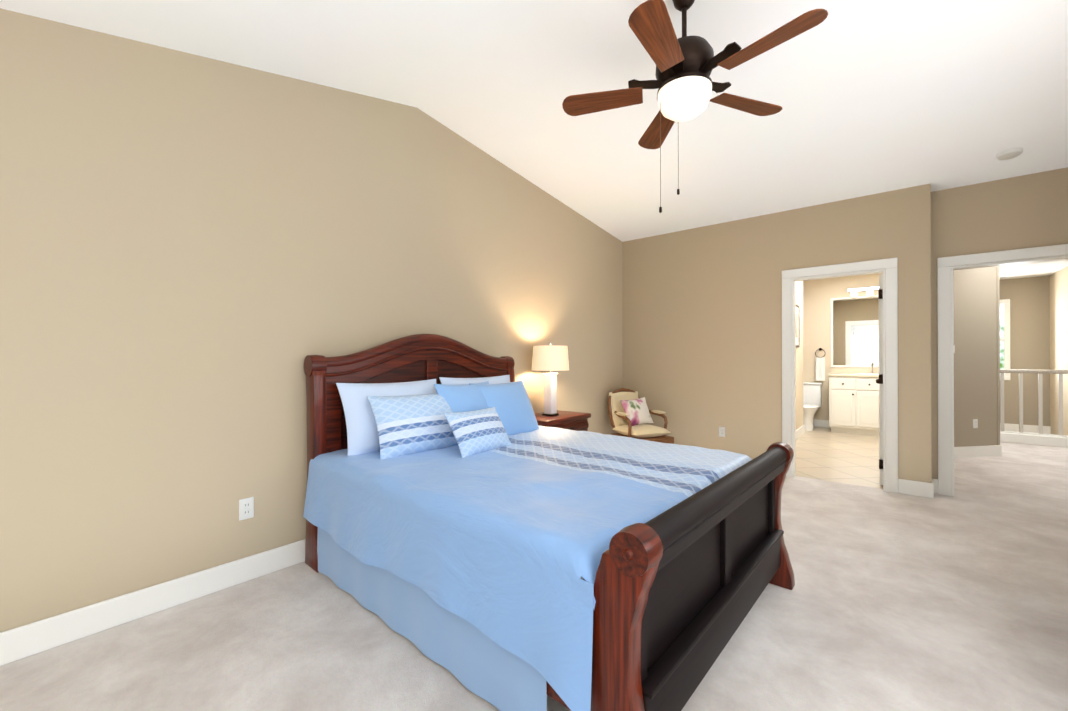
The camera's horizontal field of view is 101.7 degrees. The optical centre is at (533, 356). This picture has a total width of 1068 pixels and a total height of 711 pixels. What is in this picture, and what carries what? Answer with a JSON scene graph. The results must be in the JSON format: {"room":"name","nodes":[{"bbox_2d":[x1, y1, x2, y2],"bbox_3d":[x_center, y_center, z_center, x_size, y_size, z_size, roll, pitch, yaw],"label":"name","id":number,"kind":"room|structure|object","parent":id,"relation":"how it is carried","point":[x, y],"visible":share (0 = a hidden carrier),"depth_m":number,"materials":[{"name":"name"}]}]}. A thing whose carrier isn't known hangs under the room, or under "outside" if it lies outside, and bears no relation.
{"room":"bedroom","nodes":[
{"label":"bedroom","id":0,"kind":"room"},
{"bbox_2d":[0,8,621,632],"bbox_3d":[-1.152,-0.337,3.117,0.120,3.196,8.030,0,0,40],"label":"wall","id":1,"kind":"structure","parent":0,"point":[200,258],"depth_m":2.31,"materials":[{"name":"paint"}]},
{"bbox_2d":[239,497,253,520],"bbox_3d":[-1.617,0.854,2.446,0.010,0.116,0.072,0,0,40],"label":"outlet","id":2,"kind":"object","parent":1,"relation":"attached to","point":[246,508],"visible":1,"depth_m":2.44,"materials":[{"name":"white plastic"}]},
{"bbox_2d":[0,425,937,665],"bbox_3d":[1.445,1.194,2.905,4.150,0.133,10.816,0,0,40],"label":"baseboard","id":3,"kind":"structure","parent":1,"relation":"attached to","point":[22,642],"depth_m":2.12,"materials":[{"name":"white wood"}]},
{"bbox_2d":[0,442,1067,710],"bbox_3d":[3.582,1.312,3.335,7.100,0.100,14.400,0,0,40],"label":"floor carpet","id":4,"kind":"object","parent":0,"point":[906,602],"visible":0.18,"depth_m":1.96,"materials":[{"name":"beige carpet"}]},
{"bbox_2d":[303,334,794,710],"bbox_3d":[0.016,0.542,2.529,2.298,1.434,1.814,0,0,42],"label":"bed","id":5,"kind":"object","parent":4,"relation":"on","point":[473,526],"visible":1,"depth_m":1.82,"materials":[{"name":"blue fabric"}]},
{"bbox_2d":[336,379,436,455],"bbox_3d":[-0.896,0.375,2.835,0.178,0.460,0.720,-25,-16,39],"label":"pillow","id":6,"kind":"object","parent":5,"relation":"on","point":[362,432],"depth_m":2.63,"materials":[{"name":"white fabric"}]},
{"bbox_2d":[367,393,456,458],"bbox_3d":[-0.705,0.415,2.772,0.660,0.400,0.168,0,-26,-45],"label":"pillow","id":7,"kind":"object","parent":5,"relation":"on","point":[403,425],"depth_m":2.64,"materials":[{"name":"blue fabric"}]},
{"bbox_2d":[439,375,509,384],"bbox_3d":[-0.396,0.367,3.394,0.178,0.460,0.720,-25,-16,39],"label":"pillow","id":8,"kind":"object","parent":5,"relation":"on","point":[493,379],"depth_m":3.40,"materials":[{"name":"white fabric"}]},
{"bbox_2d":[534,410,590,430],"bbox_3d":[0.184,0.915,4.220,0.473,0.700,0.740,0,0,40],"label":"nightstand","id":9,"kind":"object","parent":4,"relation":"on","point":[575,421],"visible":0.1,"depth_m":4.13,"materials":[{"name":"brown wood"}]},
{"bbox_2d":[532,343,568,415],"bbox_3d":[0.159,0.213,4.218,0.366,0.705,0.366,0,0,40],"label":"table lamp","id":10,"kind":"object","parent":9,"relation":"on","point":[550,358],"visible":1,"depth_m":4.11,"materials":[{"name":"white ceramic"}]},
{"bbox_2d":[608,388,673,443],"bbox_3d":[1.250,0.832,5.206,0.584,0.884,0.652,0,0,-24],"label":"armchair","id":11,"kind":"object","parent":4,"relation":"on","point":[629,414],"visible":0.88,"depth_m":5.18,"materials":[{"name":"beige fabric"}]},
{"bbox_2d":[1000,369,1067,446],"bbox_3d":[7.249,0.674,6.406,0.945,1.200,0.130,0,0,40],"label":"stair rail","id":12,"kind":"object","parent":4,"relation":"on","point":[1060,439],"visible":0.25,"depth_m":6.32,"materials":[{"name":"white wood"}]},
{"bbox_2d":[0,0,1067,241],"bbox_3d":[0.464,-1.436,1.724,4.390,1.168,7.970,0,0,40],"label":"ceiling","id":13,"kind":"structure","parent":0,"point":[874,96],"depth_m":2.83,"materials":[{"name":"paint"}]},
{"bbox_2d":[562,0,827,212],"bbox_3d":[0.772,-1.322,2.220,1.229,1.151,1.211,0,0,40],"label":"ceiling fan","id":14,"kind":"object","parent":13,"relation":"hanging from","point":[686,65],"visible":1,"depth_m":2.15,"materials":[{"name":"brown wood"}]},
{"bbox_2d":[996,148,1022,159],"bbox_3d":[3.712,-1.580,3.394,0.140,0.047,0.140,0,0,40],"label":"smoke detector","id":15,"kind":"object","parent":13,"relation":"attached to","point":[1011,153],"visible":1,"depth_m":3.37,"materials":[{"name":"white plastic"}]},
{"bbox_2d":[622,184,931,482],"bbox_3d":[2.484,-0.155,5.011,3.080,2.847,0.320,0,0,40],"label":"wall","id":16,"kind":"structure","parent":0,"point":[701,335],"depth_m":4.88,"materials":[{"name":"beige paint"}]},
{"bbox_2d":[719,427,724,436],"bbox_3d":[2.181,0.869,5.043,0.072,0.116,0.010,0,0,40],"label":"outlet","id":17,"kind":"object","parent":16,"relation":"attached to","point":[721,431],"visible":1,"depth_m":5.04,"materials":[{"name":"white plastic"}]},
{"bbox_2d":[782,258,897,492],"bbox_3d":[3.064,0.171,4.401,0.950,2.190,0.162,0,0,40],"label":"door frame","id":18,"kind":"structure","parent":16,"relation":"attached to","point":[887,268],"depth_m":4.16,"materials":[{"name":"white wood"}]},
{"bbox_2d":[876,274,882,484],"bbox_3d":[3.610,0.223,4.534,0.089,2.063,0.762,0,0,40],"label":"door leaf","id":19,"kind":"structure","parent":16,"relation":"in","point":[879,381],"depth_m":4.25,"materials":[{"name":"white wood"}]},
{"bbox_2d":[796,280,811,429],"bbox_3d":[3.630,-0.125,6.716,0.620,2.800,4.170,0,0,40],"label":"wall","id":20,"kind":"structure","parent":0,"point":[803,288],"depth_m":8.03,"materials":[{"name":"beige paint"}]},
{"bbox_2d":[796,304,799,346],"bbox_3d":[3.999,-0.485,6.660,0.022,0.660,0.710,0,0,40],"label":"picture","id":21,"kind":"object","parent":20,"relation":"attached to","point":[797,325],"visible":0.4,"depth_m":6.84,"materials":[{"name":"beige paper"}]},
{"bbox_2d":[795,427,882,488],"bbox_3d":[4.145,1.323,6.234,2.080,0.100,4.210,0,0,40],"label":"floor","id":22,"kind":"structure","parent":0,"point":[823,453],"depth_m":5.49,"materials":[{"name":"beige tile"}]},
{"bbox_2d":[803,382,822,430],"bbox_3d":[4.835,0.872,7.733,0.430,0.815,0.782,0,0,40],"label":"toilet","id":23,"kind":"object","parent":22,"relation":"on","point":[812,397],"visible":0.67,"depth_m":7.78,"materials":[{"name":"white ceramic"}]},
{"bbox_2d":[828,363,878,435],"bbox_3d":[5.587,0.687,7.235,1.105,1.180,0.596,0,0,40],"label":"bathroom vanity","id":24,"kind":"object","parent":22,"relation":"on","point":[853,400],"visible":0.6,"depth_m":7.17,"materials":[{"name":"white wood"}]},
{"bbox_2d":[812,273,882,419],"bbox_3d":[5.513,-0.121,7.789,1.920,2.800,0.120,0,0,40],"label":"wall","id":25,"kind":"structure","parent":0,"point":[813,299],"depth_m":7.88,"materials":[{"name":"beige paint"}]},
{"bbox_2d":[815,348,824,380],"bbox_3d":[5.213,0.132,7.912,0.159,0.595,0.066,0,0,40],"label":"towel","id":26,"kind":"object","parent":25,"relation":"attached to","point":[820,369],"visible":0.98,"depth_m":7.89,"materials":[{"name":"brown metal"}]},
{"bbox_2d":[814,419,830,427],"bbox_3d":[5.473,1.213,7.728,1.930,0.133,0.016,0,0,40],"label":"baseboard","id":27,"kind":"structure","parent":25,"relation":"attached to","point":[817,423],"depth_m":7.91,"materials":[{"name":"white wood"}]},
{"bbox_2d":[831,295,878,367],"bbox_3d":[5.772,-0.437,7.483,1.100,1.240,0.020,0,0,40],"label":"bathroom mirror","id":28,"kind":"object","parent":25,"relation":"attached to","point":[854,331],"visible":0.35,"depth_m":7.60,"materials":[{"name":"clear glass"}]},
{"bbox_2d":[847,286,878,296],"bbox_3d":[5.745,-1.120,7.429,0.640,0.165,0.142,0,0,40],"label":"sconce","id":29,"kind":"object","parent":25,"relation":"attached to","point":[869,292],"visible":0.58,"depth_m":7.50,"materials":[{"name":"silver metal"}]},
{"bbox_2d":[953,266,1016,446],"bbox_3d":[6.343,-0.125,6.634,0.793,2.800,3.587,0,0,40],"label":"wall","id":30,"kind":"structure","parent":0,"point":[978,293],"depth_m":5.56,"materials":[{"name":"beige paint"}]},
{"bbox_2d":[973,419,977,427],"bbox_3d":[5.628,0.851,5.541,0.072,0.116,0.010,0,0,-9],"label":"outlet","id":31,"kind":"object","parent":30,"relation":"attached to","point":[975,423],"visible":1,"depth_m":5.54,"materials":[{"name":"white plastic"}]},
{"bbox_2d":[954,423,1050,457],"bbox_3d":[7.271,1.205,5.862,3.021,0.133,3.607,0,0,40],"label":"baseboard","id":32,"kind":"structure","parent":30,"relation":"attached to","point":[977,451],"depth_m":5.56,"materials":[{"name":"white wood"}]},
{"bbox_2d":[1000,299,1009,379],"bbox_3d":[7.874,-0.296,7.683,0.740,1.390,0.030,0,0,40],"label":"window","id":33,"kind":"structure","parent":30,"relation":"in","point":[1004,333],"depth_m":7.47,"materials":[{"name":"white"}]},
{"bbox_2d":[931,167,1067,478],"bbox_3d":[4.195,-0.149,3.730,1.190,2.826,0.120,0,0,40],"label":"wall","id":34,"kind":"structure","parent":0,"point":[1023,211],"depth_m":3.81,"materials":[{"name":"beige paint"}]},
{"bbox_2d":[937,244,1067,495],"bbox_3d":[4.161,0.174,3.755,0.996,2.180,0.162,0,0,40],"label":"trim","id":35,"kind":"structure","parent":34,"relation":"attached to","point":[946,266],"depth_m":3.96,"materials":[{"name":"white wood"}]},
{"bbox_2d":[1017,276,1048,425],"bbox_3d":[8.457,-0.123,7.305,2.979,2.800,0.120,0,0,40],"label":"wall","id":36,"kind":"structure","parent":0,"point":[1038,323],"depth_m":7.30,"materials":[{"name":"beige paint"}]},
{"bbox_2d":[999,260,1067,279],"bbox_3d":[7.026,-1.492,5.024,3.920,0.280,5.470,0,0,40],"label":"ceiling","id":37,"kind":"structure","parent":0,"point":[1039,269],"depth_m":6.68,"materials":[{"name":"paint"}]},
{"bbox_2d":[1049,266,1067,434],"bbox_3d":[8.143,-0.125,6.624,0.120,2.800,1.310,0,0,40],"label":"wall","id":38,"kind":"structure","parent":0,"point":[1058,281],"depth_m":6.84,"materials":[{"name":"beige paint"}]}
]}

